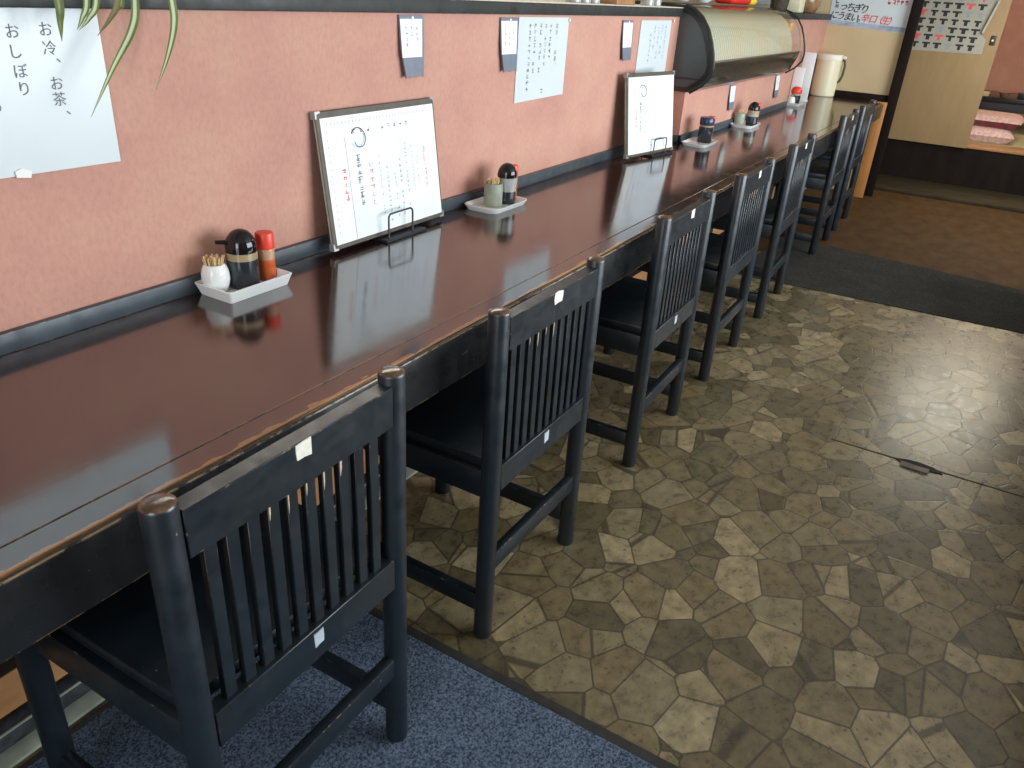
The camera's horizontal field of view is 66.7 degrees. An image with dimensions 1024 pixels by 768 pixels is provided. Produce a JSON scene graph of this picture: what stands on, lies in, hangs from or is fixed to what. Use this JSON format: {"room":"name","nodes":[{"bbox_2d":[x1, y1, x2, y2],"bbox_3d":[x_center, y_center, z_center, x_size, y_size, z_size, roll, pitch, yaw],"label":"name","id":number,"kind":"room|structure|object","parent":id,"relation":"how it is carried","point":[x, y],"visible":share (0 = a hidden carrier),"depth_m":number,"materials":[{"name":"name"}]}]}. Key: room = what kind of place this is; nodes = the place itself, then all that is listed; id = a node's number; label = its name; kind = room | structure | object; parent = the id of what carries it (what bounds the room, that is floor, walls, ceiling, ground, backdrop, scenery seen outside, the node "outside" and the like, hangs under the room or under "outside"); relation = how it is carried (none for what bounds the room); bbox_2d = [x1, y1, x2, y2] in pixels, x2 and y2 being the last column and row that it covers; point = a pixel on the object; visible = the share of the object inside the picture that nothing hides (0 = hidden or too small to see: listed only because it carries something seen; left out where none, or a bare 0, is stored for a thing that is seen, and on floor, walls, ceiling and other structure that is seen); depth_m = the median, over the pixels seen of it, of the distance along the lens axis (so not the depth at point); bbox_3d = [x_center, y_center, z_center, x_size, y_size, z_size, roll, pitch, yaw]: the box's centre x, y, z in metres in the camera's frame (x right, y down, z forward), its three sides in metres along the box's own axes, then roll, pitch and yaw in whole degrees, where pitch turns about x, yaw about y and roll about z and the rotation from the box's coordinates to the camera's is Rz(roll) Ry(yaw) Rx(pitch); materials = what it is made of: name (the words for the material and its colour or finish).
{"room":"restaurant","nodes":[
{"label":"restaurant","id":0,"kind":"room"},
{"bbox_2d":[0,183,775,676],"bbox_3d":[-0.060,-0.315,2.609,0.088,0.490,9.400,18,30,26],"label":"wall","id":1,"kind":"structure","parent":0,"point":[7,666],"depth_m":1.40,"materials":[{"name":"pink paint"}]},
{"bbox_2d":[0,9,827,356],"bbox_3d":[-0.136,-0.540,2.555,0.120,1.230,9.400,18,30,26],"label":"wall","id":2,"kind":"structure","parent":0,"point":[224,142],"depth_m":1.62,"materials":[{"name":"paint"}]},
{"bbox_2d":[0,7,120,178],"bbox_3d":[-0.806,-0.435,1.183,0.007,0.255,0.423,18,30,26],"label":"paper notice","id":3,"kind":"object","parent":2,"relation":"attached to","point":[50,87],"visible":0.98,"depth_m":1.27,"materials":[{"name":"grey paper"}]},
{"bbox_2d":[0,0,683,16],"bbox_3d":[-1.004,-0.554,1.078,0.328,0.034,6.220,18,30,26],"label":"trim","id":4,"kind":"structure","parent":2,"relation":"on","point":[370,6],"depth_m":1.84,"materials":[{"name":"paint"}]},
{"bbox_2d":[0,186,775,718],"bbox_3d":[-0.075,-0.059,2.738,0.091,0.084,9.400,18,30,26],"label":"trim","id":5,"kind":"structure","parent":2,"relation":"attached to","point":[12,694],"depth_m":1.43,"materials":[{"name":"brown wood"}]},
{"bbox_2d":[398,15,423,77],"bbox_3d":[-0.253,-0.856,1.974,0.014,0.146,0.097,18,30,26],"label":"tag","id":6,"kind":"object","parent":2,"relation":"attached to","point":[411,27],"visible":1,"depth_m":1.97,"materials":[{"name":"white paper"}]},
{"bbox_2d":[500,17,517,71],"bbox_3d":[-0.009,-1.021,2.341,0.014,0.150,0.099,18,30,26],"label":"tag","id":7,"kind":"object","parent":2,"relation":"attached to","point":[508,25],"visible":1,"depth_m":2.34,"materials":[{"name":"white paper"}]},
{"bbox_2d":[514,17,570,102],"bbox_3d":[0.102,-1.060,2.537,0.007,0.248,0.331,18,30,26],"label":"paper notice","id":8,"kind":"object","parent":2,"relation":"attached to","point":[542,41],"visible":1,"depth_m":2.52,"materials":[{"name":"grey paper"}]},
{"bbox_2d":[475,0,683,7],"bbox_3d":[-1.002,-0.571,1.069,0.324,0.004,6.220,18,30,26],"label":"trim","id":9,"kind":"structure","parent":2,"relation":"attached to","point":[528,1],"depth_m":2.64,"materials":[{"name":"beige wood"}]},
{"bbox_2d":[54,0,177,116],"bbox_3d":[-0.841,-0.686,1.261,0.410,0.437,0.369,18,30,26],"label":"spider plant","id":10,"kind":"object","parent":9,"relation":"on","point":[59,4],"visible":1,"depth_m":1.28,"materials":[{"name":"green plant"}]},
{"bbox_2d":[565,0,580,2],"bbox_3d":[0.214,-1.361,2.661,0.064,0.100,0.064,18,30,26],"label":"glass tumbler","id":11,"kind":"object","parent":9,"relation":"on","point":[572,1],"visible":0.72,"depth_m":2.66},
{"bbox_2d":[581,0,590,2],"bbox_3d":[0.253,-1.388,2.719,0.064,0.100,0.064,18,30,26],"label":"glass tumbler","id":12,"kind":"object","parent":9,"relation":"on","point":[582,1],"visible":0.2,"depth_m":2.72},
{"bbox_2d":[591,0,599,3],"bbox_3d":[0.292,-1.415,2.777,0.064,0.100,0.064,18,30,26],"label":"glass tumbler","id":13,"kind":"object","parent":9,"relation":"on","point":[592,1],"visible":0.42,"depth_m":2.77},
{"bbox_2d":[600,0,634,4],"bbox_3d":[0.393,-1.488,2.959,0.110,0.075,0.180,18,30,26],"label":"wooden box","id":14,"kind":"object","parent":9,"relation":"on","point":[618,2],"visible":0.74,"depth_m":2.91,"materials":[{"name":"brown wood"}]},
{"bbox_2d":[640,0,653,5],"bbox_3d":[0.557,-1.599,3.172,0.064,0.100,0.064,18,30,26],"label":"glass tumbler","id":15,"kind":"object","parent":9,"relation":"on","point":[643,2],"visible":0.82,"depth_m":3.17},
{"bbox_2d":[654,0,661,5],"bbox_3d":[0.599,-1.628,3.233,0.064,0.100,0.064,18,30,26],"label":"glass tumbler","id":16,"kind":"object","parent":9,"relation":"on","point":[656,2],"visible":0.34,"depth_m":3.23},
{"bbox_2d":[622,20,633,60],"bbox_3d":[0.447,-1.334,3.021,0.014,0.144,0.096,18,30,26],"label":"tag","id":17,"kind":"object","parent":2,"relation":"attached to","point":[627,25],"visible":1,"depth_m":3.01,"materials":[{"name":"white paper"}]},
{"bbox_2d":[635,19,674,72],"bbox_3d":[0.603,-1.410,3.282,0.007,0.234,0.358,18,30,26],"label":"paper notice","id":18,"kind":"object","parent":2,"relation":"attached to","point":[654,36],"visible":1,"depth_m":3.26,"materials":[{"name":"white paper"}]},
{"bbox_2d":[774,12,831,19],"bbox_3d":[1.975,-2.613,5.505,0.335,0.037,1.140,18,30,26],"label":"trim","id":19,"kind":"structure","parent":2,"relation":"on","point":[786,15],"depth_m":5.24,"materials":[{"name":"paint"}]},
{"bbox_2d":[770,0,789,10],"bbox_3d":[1.766,-2.509,5.139,0.128,0.085,0.128,18,30,26],"label":"wicker basket","id":20,"kind":"object","parent":19,"relation":"on","point":[775,4],"visible":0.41,"depth_m":5.10,"materials":[{"name":"brown wicker"}]},
{"bbox_2d":[786,0,805,12],"bbox_3d":[1.916,-2.606,5.277,0.126,0.150,0.146,18,30,26],"label":"box","id":21,"kind":"object","parent":19,"relation":"on","point":[796,6],"visible":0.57,"depth_m":5.23,"materials":[{"name":"plastic"}]},
{"bbox_2d":[803,0,821,12],"bbox_3d":[2.105,-2.766,5.540,0.210,0.218,0.210,18,30,26],"label":"ceramic pot","id":22,"kind":"object","parent":19,"relation":"on","point":[811,6],"visible":0.44,"depth_m":5.49,"materials":[{"name":"brown ceramic"}]},
{"bbox_2d":[0,188,1023,767],"bbox_3d":[1.718,0.422,2.313,4.100,0.050,10.260,18,30,26],"label":"floor","id":23,"kind":"structure","parent":0,"point":[761,588],"depth_m":2.09,"materials":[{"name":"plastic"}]},
{"bbox_2d":[18,589,678,767],"bbox_3d":[-0.333,1.137,0.589,1.910,0.006,2.342,18,30,26],"label":"floor mat","id":24,"kind":"object","parent":23,"relation":"on","point":[462,712],"visible":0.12,"depth_m":1.51,"materials":[{"name":"carpet"}]},
{"bbox_2d":[13,365,406,767],"bbox_3d":[-0.474,0.345,1.252,0.442,0.784,0.443,18,30,25],"label":"chair","id":25,"kind":"object","parent":24,"relation":"on","point":[235,562],"visible":0.91,"depth_m":1.08,"materials":[{"name":"black paint"}]},
{"bbox_2d":[0,95,886,663],"bbox_3d":[0.484,-0.436,3.009,0.563,0.705,8.074,18,30,26],"label":"countertop","id":26,"kind":"structure","parent":23,"relation":"on","point":[96,421],"depth_m":1.39,"materials":[{"name":"paint"}]},
{"bbox_2d":[194,268,291,303],"bbox_3d":[-0.564,-0.214,1.643,0.108,0.026,0.172,18,30,26],"label":"tray","id":27,"kind":"object","parent":26,"relation":"on","point":[232,295],"visible":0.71,"depth_m":1.60,"materials":[{"name":"white ceramic"}]},
{"bbox_2d":[201,254,229,290],"bbox_3d":[-0.609,-0.228,1.597,0.057,0.076,0.057,18,30,26],"label":"holder","id":28,"kind":"object","parent":27,"relation":"on","point":[215,273],"visible":0.96,"depth_m":1.58,"materials":[{"name":"white ceramic"}]},
{"bbox_2d":[215,228,259,289],"bbox_3d":[-0.567,-0.262,1.617,0.065,0.122,0.078,18,30,26],"label":"sauce bottle","id":29,"kind":"object","parent":27,"relation":"on","point":[242,261],"visible":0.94,"depth_m":1.60,"materials":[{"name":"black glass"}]},
{"bbox_2d":[254,230,275,280],"bbox_3d":[-0.529,-0.277,1.672,0.039,0.104,0.039,18,30,26],"label":"bottle","id":30,"kind":"object","parent":27,"relation":"on","point":[264,238],"visible":0.82,"depth_m":1.66,"materials":[{"name":"red plastic"}]},
{"bbox_2d":[309,97,443,251],"bbox_3d":[-0.326,-0.546,1.984,0.056,0.318,0.449,18,30,26],"label":"menu board","id":31,"kind":"object","parent":26,"relation":"on","point":[375,161],"visible":0.98,"depth_m":1.95,"materials":[{"name":"paper"}]},
{"bbox_2d":[372,207,425,242],"bbox_3d":[-0.301,-0.431,2.052,0.064,0.075,0.165,18,30,26],"label":"menu stand","id":32,"kind":"object","parent":26,"relation":"on","point":[399,234],"visible":0.83,"depth_m":2.04,"materials":[{"name":"black metal"}]},
{"bbox_2d":[465,196,526,213],"bbox_3d":[-0.049,-0.555,2.392,0.125,0.015,0.205,18,30,26],"label":"tray","id":33,"kind":"object","parent":26,"relation":"on","point":[477,204],"visible":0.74,"depth_m":2.36,"materials":[{"name":"white ceramic"}]},
{"bbox_2d":[483,176,502,206],"bbox_3d":[-0.057,-0.583,2.355,0.057,0.084,0.057,18,30,26],"label":"jar","id":34,"kind":"object","parent":33,"relation":"on","point":[493,188],"visible":1,"depth_m":2.34,"materials":[{"name":"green ceramic"}]},
{"bbox_2d":[498,163,516,203],"bbox_3d":[-0.016,-0.619,2.390,0.060,0.120,0.060,18,30,26],"label":"sauce bottle","id":35,"kind":"object","parent":33,"relation":"on","point":[507,172],"visible":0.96,"depth_m":2.37,"materials":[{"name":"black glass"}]},
{"bbox_2d":[513,164,518,199],"bbox_3d":[0.001,-0.632,2.434,0.034,0.107,0.034,18,30,26],"label":"bottle","id":36,"kind":"object","parent":33,"relation":"on","point":[515,165],"visible":0.19,"depth_m":2.42,"materials":[{"name":"red plastic"}]},
{"bbox_2d":[642,137,672,157],"bbox_3d":[0.622,-1.021,3.325,0.064,0.075,0.170,24,33,34],"label":"menu stand","id":37,"kind":"object","parent":26,"relation":"on","point":[665,152],"visible":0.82,"depth_m":3.30,"materials":[{"name":"black metal"}]},
{"bbox_2d":[623,71,674,158],"bbox_3d":[0.570,-1.119,3.220,0.060,0.321,0.370,24,33,34],"label":"menu board","id":38,"kind":"object","parent":37,"relation":"on","point":[648,96],"visible":0.99,"depth_m":3.20,"materials":[{"name":"paper"}]},
{"bbox_2d":[681,137,717,147],"bbox_3d":[0.877,-1.128,3.634,0.125,0.015,0.205,18,30,26],"label":"tray","id":39,"kind":"object","parent":26,"relation":"on","point":[692,142],"visible":0.85,"depth_m":3.61,"materials":[{"name":"white ceramic"}]},
{"bbox_2d":[697,116,714,142],"bbox_3d":[0.907,-1.190,3.637,0.068,0.113,0.068,18,30,26],"label":"sauce bottle","id":40,"kind":"object","parent":39,"relation":"on","point":[705,132],"visible":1,"depth_m":3.61,"materials":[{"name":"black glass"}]},
{"bbox_2d":[730,120,760,128],"bbox_3d":[1.277,-1.421,4.259,0.125,0.015,0.215,18,30,26],"label":"tray","id":41,"kind":"object","parent":26,"relation":"on","point":[732,124],"visible":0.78,"depth_m":4.19,"materials":[{"name":"white ceramic"}]},
{"bbox_2d":[734,109,745,124],"bbox_3d":[1.242,-1.458,4.239,0.056,0.082,0.056,18,30,26],"label":"jar","id":42,"kind":"object","parent":41,"relation":"on","point":[739,117],"visible":0.99,"depth_m":4.22,"materials":[{"name":"grey ceramic"}]},
{"bbox_2d":[745,102,759,125],"bbox_3d":[1.312,-1.471,4.229,0.063,0.122,0.063,18,30,26],"label":"sauce bottle","id":43,"kind":"object","parent":41,"relation":"on","point":[754,107],"visible":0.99,"depth_m":4.21,"materials":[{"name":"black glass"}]},
{"bbox_2d":[785,100,805,106],"bbox_3d":[1.923,-1.917,5.309,0.125,0.020,0.200,18,30,26],"label":"tray","id":44,"kind":"object","parent":26,"relation":"on","point":[801,103],"visible":0.48,"depth_m":5.24,"materials":[{"name":"white ceramic"}]},
{"bbox_2d":[787,95,794,102],"bbox_3d":[1.885,-1.921,5.249,0.056,0.066,0.056,18,30,26],"label":"holder","id":45,"kind":"object","parent":44,"relation":"on","point":[791,99],"visible":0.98,"depth_m":5.23,"materials":[{"name":"white ceramic"}]},
{"bbox_2d":[791,86,801,103],"bbox_3d":[1.934,-1.968,5.297,0.072,0.111,0.072,18,30,26],"label":"sauce bottle","id":46,"kind":"object","parent":44,"relation":"on","point":[796,91],"visible":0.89,"depth_m":5.27,"materials":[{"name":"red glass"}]},
{"bbox_2d":[789,67,805,95],"bbox_3d":[1.998,-2.099,5.451,0.070,0.225,0.070,18,30,26],"label":"board","id":47,"kind":"object","parent":26,"relation":"on","point":[799,72],"visible":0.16,"depth_m":5.42,"materials":[{"name":"white plastic"}]},
{"bbox_2d":[800,52,816,101],"bbox_3d":[2.079,-2.169,5.494,0.080,0.320,0.070,18,30,26],"label":"board","id":48,"kind":"object","parent":26,"relation":"on","point":[809,60],"visible":0.63,"depth_m":5.46,"materials":[{"name":"white plastic"}]},
{"bbox_2d":[810,53,846,96],"bbox_3d":[2.394,-2.353,5.918,0.197,0.298,0.191,-1,27,-9],"label":"water jug","id":49,"kind":"object","parent":26,"relation":"on","point":[825,80],"visible":0.99,"depth_m":5.85,"materials":[{"name":"beige plastic"}]},
{"bbox_2d":[333,255,604,638],"bbox_3d":[-0.112,0.086,1.822,0.442,0.784,0.443,18,30,26],"label":"chair","id":50,"kind":"object","parent":23,"relation":"on","point":[475,435],"visible":0.86,"depth_m":1.66,"materials":[{"name":"black paint"}]},
{"bbox_2d":[585,189,716,467],"bbox_3d":[0.312,-0.226,2.487,0.442,0.784,0.443,17,30,25],"label":"chair","id":51,"kind":"object","parent":23,"relation":"on","point":[636,315],"visible":0.79,"depth_m":2.34,"materials":[{"name":"black paint"}]},
{"bbox_2d":[603,157,775,380],"bbox_3d":[0.689,-0.495,3.063,0.442,0.784,0.443,18,30,26],"label":"chair","id":52,"kind":"object","parent":23,"relation":"on","point":[732,252],"visible":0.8,"depth_m":2.92,"materials":[{"name":"black paint"}]},
{"bbox_2d":[700,133,816,318],"bbox_3d":[1.092,-0.788,3.691,0.442,0.784,0.443,17,30,25],"label":"chair","id":53,"kind":"object","parent":23,"relation":"on","point":[781,214],"visible":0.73,"depth_m":3.55,"materials":[{"name":"black paint"}]},
{"bbox_2d":[773,100,876,230],"bbox_3d":[2.072,-1.493,5.198,0.442,0.784,0.443,18,30,26],"label":"chair","id":54,"kind":"object","parent":23,"relation":"on","point":[867,111],"visible":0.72,"depth_m":5.08,"materials":[{"name":"black paint"}]},
{"bbox_2d":[738,237,1023,333],"bbox_3d":[2.224,-0.518,4.163,1.800,0.004,0.970,18,30,26],"label":"floor mat","id":55,"kind":"object","parent":23,"relation":"on","point":[832,270],"visible":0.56,"depth_m":4.15,"materials":[{"name":"grey carpet"}]},
{"bbox_2d":[768,108,860,254],"bbox_3d":[1.722,-1.245,4.658,0.442,0.784,0.443,18,30,26],"label":"chair","id":56,"kind":"object","parent":55,"relation":"on","point":[822,176],"visible":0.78,"depth_m":4.52,"materials":[{"name":"black paint"}]},
{"bbox_2d":[895,458,942,474],"bbox_3d":[1.311,0.263,2.507,0.145,0.012,0.062,18,30,26],"label":"handle","id":57,"kind":"object","parent":23,"relation":"on","point":[915,465],"depth_m":2.50,"materials":[{"name":"metal"}]},
{"bbox_2d":[831,439,1023,496],"bbox_3d":[1.383,0.285,2.485,0.700,0.001,0.007,18,30,26],"label":"trim","id":58,"kind":"structure","parent":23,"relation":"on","point":[831,439],"depth_m":2.48,"materials":[{"name":"black metal"}]},
{"bbox_2d":[874,174,1023,212],"bbox_3d":[3.828,-1.487,6.244,1.750,0.028,0.600,18,30,26],"label":"trim","id":59,"kind":"structure","parent":23,"relation":"on","point":[946,192],"depth_m":6.30,"materials":[{"name":"brown wood"}]},
{"bbox_2d":[878,138,1023,195],"bbox_3d":[4.419,-1.614,6.228,4.100,0.335,0.080,18,30,26],"label":"raised platform base","id":60,"kind":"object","parent":23,"relation":"on","point":[964,167],"depth_m":6.54,"materials":[{"name":"brown wood"}]},
{"bbox_2d":[966,141,1023,155],"bbox_3d":[4.468,-1.802,6.204,4.100,0.027,0.250,18,30,26],"label":"trim","id":61,"kind":"structure","parent":60,"relation":"on","point":[971,145],"depth_m":6.39,"materials":[{"name":"brown wood"}]},
{"bbox_2d":[673,70,791,134],"bbox_3d":[1.145,-1.643,4.448,0.371,0.225,2.000,18,30,26],"label":"wall","id":62,"kind":"structure","parent":0,"point":[688,109],"depth_m":4.04,"materials":[{"name":"paint"}]},
{"bbox_2d":[0,101,786,355],"bbox_3d":[-0.345,-0.394,2.014,0.083,0.037,8.240,18,30,26],"label":"baseboard","id":63,"kind":"structure","parent":62,"relation":"attached to","point":[34,333],"depth_m":1.55,"materials":[{"name":"paint"}]},
{"bbox_2d":[635,0,804,93],"bbox_3d":[1.153,-1.830,4.177,0.466,0.366,1.766,18,30,26],"label":"display case","id":64,"kind":"object","parent":62,"relation":"on","point":[717,45],"visible":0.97,"depth_m":3.75,"materials":[{"name":"glass"}]},
{"bbox_2d":[696,0,710,2],"bbox_3d":[0.989,-1.989,4.018,0.120,0.030,0.120,18,30,26],"label":"dish","id":65,"kind":"object","parent":64,"relation":"on","point":[705,1],"visible":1,"depth_m":4.00,"materials":[{"name":"white ceramic"}]},
{"bbox_2d":[715,0,756,4],"bbox_3d":[1.287,-2.221,4.445,0.120,0.090,0.480,18,30,26],"label":"snack packet","id":66,"kind":"object","parent":64,"relation":"on","point":[740,2],"visible":1,"depth_m":4.34,"materials":[{"name":"red plastic"}]},
{"bbox_2d":[697,8,791,61],"bbox_3d":[1.192,-1.835,4.069,0.226,0.223,1.500,18,30,26],"label":"bamboo blind","id":67,"kind":"object","parent":64,"relation":"in","point":[738,34],"depth_m":3.98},
{"bbox_2d":[755,3,767,5],"bbox_3d":[1.468,-2.314,4.735,0.210,0.014,0.210,18,30,26],"label":"plate","id":68,"kind":"object","parent":64,"relation":"on","point":[757,4],"visible":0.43,"depth_m":4.67,"materials":[{"name":"white ceramic"}]},
{"bbox_2d":[728,84,735,110],"bbox_3d":[1.168,-1.522,4.131,0.014,0.130,0.095,18,30,26],"label":"tag","id":69,"kind":"object","parent":62,"relation":"hanging from","point":[733,86],"visible":1,"depth_m":4.12,"materials":[{"name":"white paper"}]},
{"bbox_2d":[774,74,780,97],"bbox_3d":[1.652,-1.858,4.850,0.014,0.138,0.095,18,30,26],"label":"tag","id":70,"kind":"object","parent":62,"relation":"attached to","point":[777,81],"visible":0.99,"depth_m":4.84,"materials":[{"name":"white paper"}]},
{"bbox_2d":[662,0,903,188],"bbox_3d":[1.821,-2.971,6.230,2.510,2.450,0.080,18,30,26],"label":"wall","id":71,"kind":"structure","parent":0,"point":[872,55],"depth_m":5.87,"materials":[{"name":"beige paint"}]},
{"bbox_2d":[0,474,379,738],"bbox_3d":[-0.028,0.017,2.741,0.005,0.003,9.400,18,30,26],"label":"trim","id":72,"kind":"structure","parent":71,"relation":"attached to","point":[79,682],"depth_m":1.44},
{"bbox_2d":[0,188,805,767],"bbox_3d":[-0.012,0.056,2.749,0.040,0.008,9.400,18,30,26],"label":"trim","id":73,"kind":"structure","parent":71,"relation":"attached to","point":[30,743],"depth_m":1.46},
{"bbox_2d":[834,90,887,101],"bbox_3d":[2.597,-2.228,5.987,0.556,0.047,0.025,18,30,26],"label":"baseboard","id":74,"kind":"structure","parent":71,"relation":"attached to","point":[882,98],"depth_m":5.94,"materials":[{"name":"brown wood"}]},
{"bbox_2d":[827,0,912,33],"bbox_3d":[2.639,-2.823,5.693,0.553,0.432,0.003,18,30,26],"label":"poster","id":75,"kind":"object","parent":71,"relation":"attached to","point":[882,15],"visible":1,"depth_m":5.73,"materials":[{"name":"white paper"}]},
{"bbox_2d":[864,0,924,195],"bbox_3d":[2.888,-2.586,5.609,0.070,2.450,0.050,18,30,26],"label":"trim","id":76,"kind":"structure","parent":71,"relation":"attached to","point":[917,5],"depth_m":5.79,"materials":[{"name":"brown wood"}]},
{"bbox_2d":[888,0,1011,147],"bbox_3d":[3.262,-2.957,6.291,1.280,1.865,0.033,18,30,26],"label":"door","id":77,"kind":"structure","parent":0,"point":[941,93],"depth_m":6.38,"materials":[{"name":"beige wood"}]},
{"bbox_2d":[912,0,1000,53],"bbox_3d":[3.473,-2.937,6.134,0.670,0.596,0.030,18,30,26],"label":"chart","id":78,"kind":"object","parent":77,"relation":"attached to","point":[953,26],"visible":0.81,"depth_m":6.17,"materials":[{"name":"paper"}]},
{"bbox_2d":[968,122,1023,147],"bbox_3d":[5.207,-2.277,7.326,4.100,0.110,2.600,18,30,26],"label":"floor","id":79,"kind":"structure","parent":0,"point":[1018,133],"depth_m":6.84,"materials":[{"name":"wicker"}]},
{"bbox_2d":[969,125,1013,143],"bbox_3d":[4.094,-2.221,6.834,0.550,0.105,0.550,17,30,24],"label":"floor cushion","id":80,"kind":"object","parent":79,"relation":"on","point":[978,133],"visible":0.51,"depth_m":6.60,"materials":[{"name":"pink fabric"}]},
{"bbox_2d":[973,109,1023,129],"bbox_3d":[4.222,-2.358,6.891,0.550,0.100,0.550,20,31,29],"label":"floor cushion","id":81,"kind":"object","parent":80,"relation":"on","point":[987,118],"visible":0.61,"depth_m":6.68,"materials":[{"name":"pink fabric"}]},
{"bbox_2d":[978,90,1023,113],"bbox_3d":[5.169,-2.551,7.418,1.600,0.290,0.840,18,30,26],"label":"table","id":82,"kind":"object","parent":79,"relation":"on","point":[993,102],"visible":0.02,"depth_m":7.28,"materials":[{"name":"black wood"}]},
{"bbox_2d":[999,92,1010,97],"bbox_3d":[4.615,-2.710,7.290,0.100,0.045,0.100,18,30,26],"label":"bowl","id":83,"kind":"object","parent":82,"relation":"on","point":[1002,94],"visible":1,"depth_m":7.27,"materials":[{"name":"brown ceramic"}]},
{"bbox_2d":[1017,92,1023,99],"bbox_3d":[4.800,-2.690,7.253,0.140,0.065,0.120,18,30,26],"label":"box","id":84,"kind":"object","parent":82,"relation":"on","point":[1020,95],"visible":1,"depth_m":7.23,"materials":[{"name":"black plastic"}]},
{"bbox_2d":[984,0,1023,117],"bbox_3d":[5.920,-3.596,7.977,4.200,2.450,0.100,18,30,26],"label":"wall","id":85,"kind":"structure","parent":0,"point":[1006,74],"depth_m":8.34,"materials":[{"name":"paint"}]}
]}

